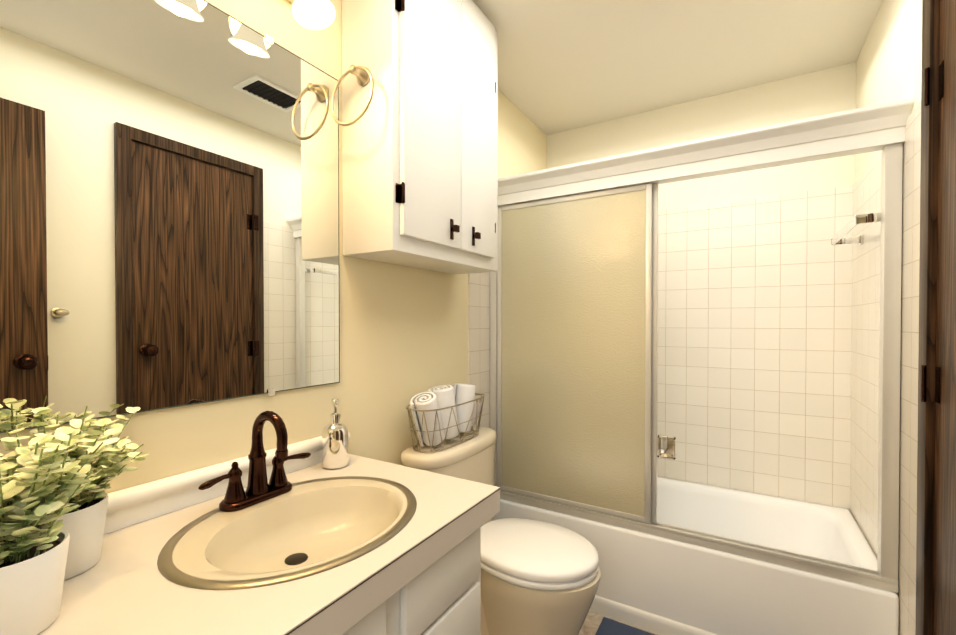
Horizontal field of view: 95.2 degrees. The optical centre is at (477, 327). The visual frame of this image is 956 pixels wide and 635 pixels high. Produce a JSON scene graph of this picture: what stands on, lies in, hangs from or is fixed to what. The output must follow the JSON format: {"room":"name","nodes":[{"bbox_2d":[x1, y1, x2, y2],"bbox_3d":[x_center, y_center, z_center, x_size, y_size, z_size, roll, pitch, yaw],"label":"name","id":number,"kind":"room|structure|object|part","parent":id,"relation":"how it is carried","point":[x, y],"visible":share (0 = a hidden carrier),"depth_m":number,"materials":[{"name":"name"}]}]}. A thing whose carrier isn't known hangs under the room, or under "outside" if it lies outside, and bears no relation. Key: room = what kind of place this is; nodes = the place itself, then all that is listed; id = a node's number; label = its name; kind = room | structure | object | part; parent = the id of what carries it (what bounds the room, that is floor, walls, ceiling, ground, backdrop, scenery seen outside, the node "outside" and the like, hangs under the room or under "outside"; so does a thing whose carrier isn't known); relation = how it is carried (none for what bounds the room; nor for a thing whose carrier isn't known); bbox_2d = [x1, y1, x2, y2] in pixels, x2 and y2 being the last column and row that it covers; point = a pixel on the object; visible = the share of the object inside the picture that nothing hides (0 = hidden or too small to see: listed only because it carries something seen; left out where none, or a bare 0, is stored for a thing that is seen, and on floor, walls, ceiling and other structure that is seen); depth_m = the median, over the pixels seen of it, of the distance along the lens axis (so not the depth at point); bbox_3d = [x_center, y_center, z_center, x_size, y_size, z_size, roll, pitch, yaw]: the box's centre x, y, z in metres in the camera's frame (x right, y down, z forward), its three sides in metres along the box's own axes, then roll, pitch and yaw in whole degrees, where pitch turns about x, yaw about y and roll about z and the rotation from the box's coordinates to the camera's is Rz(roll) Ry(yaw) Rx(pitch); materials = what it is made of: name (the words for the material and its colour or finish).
{"room":"bathroom","nodes":[
{"label":"bathroom","id":0,"kind":"room"},
{"bbox_2d":[0,0,546,493],"bbox_3d":[-0.321,0.019,1.624,0.100,2.440,2.950,0,1,31],"label":"wall","id":1,"kind":"structure","parent":0,"point":[402,336],"depth_m":1.41,"materials":[{"name":"beige paint"}]},
{"bbox_2d":[0,0,339,432],"bbox_3d":[-0.698,-0.285,0.888,0.008,0.935,1.050,0,1,31],"label":"mirror","id":2,"kind":"object","parent":1,"relation":"attached to","point":[169,203],"visible":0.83,"depth_m":0.92,"materials":[{"name":"clear glass"}]},
{"bbox_2d":[104,432,349,533],"bbox_3d":[-0.690,0.361,0.888,0.027,0.072,1.097,0,1,31],"label":"backsplash","id":3,"kind":"structure","parent":1,"relation":"attached to","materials":[{"name":"white paint"}]},
{"bbox_2d":[287,0,335,30],"bbox_3d":[-0.542,-0.881,0.959,0.195,0.225,0.660,0,1,31],"label":"sconce","id":4,"kind":"object","parent":1,"relation":"attached to","point":[315,15],"visible":1,"depth_m":1.12,"materials":[{"name":"white glass"}]},
{"bbox_3d":[-0.421,-0.830,1.096,0.042,0.050,0.042,0,1,31],"label":"bulb","id":5,"kind":"part","parent":4,"relation":"part of","materials":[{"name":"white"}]},
{"bbox_2d":[330,0,497,273],"bbox_3d":[-0.166,-0.710,1.524,0.253,0.971,0.687,0,1,31],"label":"upper cabinet","id":6,"kind":"object","parent":1,"relation":"attached to","point":[418,79],"visible":1,"depth_m":1.34,"materials":[{"name":"white wood"}]},
{"bbox_2d":[468,272,489,427],"bbox_3d":[0.198,0.290,2.379,0.008,1.882,0.925,0,1,31],"label":"wall tile","id":7,"kind":"structure","parent":1,"relation":"attached to","point":[479,331],"depth_m":2.06,"materials":[{"name":"white tile"}]},
{"bbox_2d":[498,97,913,205],"bbox_3d":[0.677,-0.635,1.720,1.500,0.112,0.066,0,1,31],"label":"trim","id":8,"kind":"structure","parent":1,"relation":"attached to","point":[883,124],"depth_m":1.58,"materials":[{"name":"white paint"}]},
{"bbox_2d":[578,611,657,634],"bbox_3d":[-0.025,1.261,0.581,1.700,0.080,4.450,0,1,31],"label":"floor","id":9,"kind":"structure","parent":0,"point":[591,623],"depth_m":1.77,"materials":[{"name":"tile"}]},
{"bbox_2d":[38,411,499,634],"bbox_3d":[-0.465,0.704,0.756,0.553,1.029,1.098,0,1,31],"label":"bathroom vanity","id":10,"kind":"object","parent":9,"relation":"on","point":[285,538],"visible":1,"depth_m":0.86,"materials":[{"name":"white"}]},
{"bbox_2d":[0,406,148,634],"bbox_3d":[-0.638,0.266,0.644,0.302,0.267,0.350,0,1,31],"label":"potted plants","id":11,"kind":"object","parent":10,"relation":"on","point":[53,501],"visible":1,"depth_m":0.59,"materials":[{"name":"green plant"}]},
{"bbox_3d":[-0.619,0.346,0.575,0.121,0.108,0.121,0,1,31],"label":"pot","id":12,"kind":"part","parent":11,"relation":"part of","materials":[{"name":"white ceramic"}]},
{"bbox_3d":[-0.686,0.344,0.718,0.121,0.108,0.121,0,1,31],"label":"pot","id":13,"kind":"part","parent":11,"relation":"part of","materials":[{"name":"white ceramic"}]},
{"bbox_2d":[198,411,310,511],"bbox_3d":[-0.475,0.289,0.982,0.134,0.205,0.267,0,1,31],"label":"faucet","id":14,"kind":"object","parent":10,"relation":"on","point":[259,496],"depth_m":0.98,"materials":[{"name":"brown metal"}]},
{"bbox_2d":[157,476,416,589],"bbox_3d":[-0.359,0.442,0.907,0.426,0.098,0.506,0,1,31],"label":"sink","id":15,"kind":"object","parent":10,"relation":"in","point":[306,533],"depth_m":0.92,"materials":[{"name":"beige ceramic"}]},
{"bbox_2d":[322,398,347,468],"bbox_3d":[-0.405,0.297,1.240,0.072,0.191,0.072,0,1,31],"label":"soap dispenser","id":16,"kind":"object","parent":10,"relation":"on","point":[335,443],"visible":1,"depth_m":1.21,"materials":[{"name":"silver glass"}]},
{"bbox_2d":[401,426,599,634],"bbox_3d":[0.104,0.825,1.586,0.668,0.770,0.508,0,1,31],"label":"toilet","id":17,"kind":"object","parent":9,"relation":"on","point":[540,578],"visible":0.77,"depth_m":1.45,"materials":[{"name":"beige ceramic"}]},
{"bbox_2d":[406,383,484,452],"bbox_3d":[-0.116,0.329,1.676,0.165,0.214,0.409,0,1,31],"label":"wire basket","id":18,"kind":"object","parent":17,"relation":"on","point":[440,413],"visible":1,"depth_m":1.61,"materials":[{"name":"grey metal"}]},
{"bbox_2d":[410,392,444,446],"bbox_3d":[-0.181,0.331,1.567,0.101,0.198,0.154,0,1,31],"label":"towel","id":19,"kind":"object","parent":18,"relation":"in","point":[429,422],"depth_m":1.54,"materials":[{"name":"white fabric"}]},
{"bbox_2d":[428,385,458,438],"bbox_3d":[-0.131,0.322,1.657,0.100,0.200,0.126,0,1,31],"label":"towel","id":20,"kind":"object","parent":18,"relation":"in","point":[445,396],"depth_m":1.62,"materials":[{"name":"white fabric"}]},
{"bbox_2d":[452,383,474,431],"bbox_3d":[-0.066,0.323,1.763,0.097,0.194,0.116,0,1,31],"label":"towel","id":21,"kind":"object","parent":18,"relation":"in","point":[463,393],"depth_m":1.73,"materials":[{"name":"white fabric"}]},
{"bbox_3d":[0.193,0.780,1.537,0.455,0.061,0.360,0,1,31],"label":"seat","id":22,"kind":"part","parent":17,"relation":"part of","materials":[{"name":"white plastic"}]},
{"bbox_2d":[595,617,654,634],"bbox_3d":[0.657,1.207,1.340,0.720,0.012,0.655,0,1,31],"label":"floor mat","id":23,"kind":"object","parent":9,"relation":"on","point":[607,626],"visible":1,"depth_m":1.73,"materials":[{"name":"blue fabric"}]},
{"bbox_2d":[493,476,898,634],"bbox_3d":[0.876,1.017,2.067,1.480,0.374,0.750,0,1,31],"label":"bathtub","id":24,"kind":"object","parent":9,"relation":"on","point":[717,592],"visible":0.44,"depth_m":1.72,"materials":[{"name":"white ceramic"}]},
{"bbox_2d":[589,595,716,634],"bbox_3d":[0.683,1.174,1.739,1.487,0.068,0.013,0,1,31],"label":"baseboard","id":25,"kind":"structure","parent":24,"relation":"attached to","point":[639,618],"depth_m":1.75,"materials":[{"name":"white paint"}]},
{"bbox_2d":[490,143,902,592],"bbox_3d":[0.702,0.107,1.769,1.479,1.449,0.052,0,1,31],"label":"shower door","id":26,"kind":"structure","parent":24,"relation":"on","point":[573,349],"depth_m":1.86,"materials":[{"name":"beige glass"}]},
{"bbox_3d":[0.397,0.106,1.939,0.664,1.332,0.004,0,1,31],"label":"glass","id":27,"kind":"part","parent":26,"relation":"part of","materials":[{"name":"beige glass"}]},
{"bbox_3d":[0.397,0.106,1.939,0.702,1.370,0.014,0,1,31],"label":"panel frame","id":28,"kind":"part","parent":26,"relation":"part of","materials":[{"name":"silver metal"}]},
{"bbox_3d":[0.426,0.106,1.950,0.704,1.370,0.014,0,1,31],"label":"panel frame","id":29,"kind":"part","parent":26,"relation":"part of","materials":[{"name":"silver metal"}]},
{"bbox_2d":[657,435,675,459],"bbox_3d":[0.758,0.482,1.755,0.066,0.088,0.016,0,1,31],"label":"door pull","id":30,"kind":"object","parent":26,"relation":"attached to","point":[666,447],"visible":1,"depth_m":1.76,"materials":[{"name":"silver metal"}]},
{"bbox_2d":[473,0,882,134],"bbox_3d":[-0.025,-1.214,0.554,1.700,0.050,4.450,0,1,31],"label":"ceiling","id":31,"kind":"structure","parent":0,"point":[564,65],"depth_m":1.89,"materials":[{"name":"beige paint"}]},
{"bbox_2d":[547,62,855,510],"bbox_3d":[1.102,0.011,2.428,1.500,2.440,0.100,0,1,31],"label":"wall","id":32,"kind":"structure","parent":0,"point":[821,92],"depth_m":2.24,"materials":[{"name":"beige paint"}]},
{"bbox_2d":[657,185,852,509],"bbox_3d":[1.074,0.091,2.383,1.500,1.484,0.008,0,1,31],"label":"wall tile","id":33,"kind":"structure","parent":32,"relation":"attached to","point":[754,336],"depth_m":2.18,"materials":[{"name":"white tile"}]},
{"bbox_2d":[855,0,921,181],"bbox_3d":[1.048,0.028,0.795,0.100,2.440,2.950,0,1,31],"label":"wall","id":34,"kind":"structure","parent":0,"point":[889,64],"depth_m":1.52,"materials":[{"name":"beige paint"}]},
{"bbox_2d":[850,101,920,634],"bbox_3d":[1.460,0.299,1.583,0.008,1.882,0.980,0,1,31],"label":"wall tile","id":35,"kind":"structure","parent":34,"relation":"attached to","point":[865,348],"depth_m":1.60,"materials":[{"name":"white tile"}]},
{"bbox_2d":[832,213,880,245],"bbox_3d":[1.442,-0.364,1.651,0.100,0.042,0.510,0,1,31],"label":"towel rail","id":36,"kind":"object","parent":35,"relation":"attached to","point":[838,238],"visible":0.75,"depth_m":1.61,"materials":[{"name":"silver metal"}]},
{"bbox_2d":[915,0,939,634],"bbox_3d":[1.007,0.148,0.854,0.030,2.200,0.735,0,1,31],"label":"trim","id":37,"kind":"structure","parent":34,"relation":"attached to","point":[927,318],"depth_m":1.12,"materials":[{"name":"brown wood"}]},
{"bbox_2d":[933,0,955,634],"bbox_3d":[1.013,0.159,0.850,0.010,2.097,0.609,0,1,31],"label":"closet door","id":38,"kind":"structure","parent":34,"relation":"in","point":[944,592],"depth_m":1.06,"materials":[{"name":"brown wood"}]},
{"bbox_2d":[921,60,943,403],"bbox_3d":[0.994,0.167,0.894,0.067,1.654,0.611,0,1,31],"label":"hardware piece","id":39,"kind":"object","parent":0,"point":[926,104],"visible":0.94,"depth_m":1.11,"materials":[{"name":"brown metal"}]}
]}

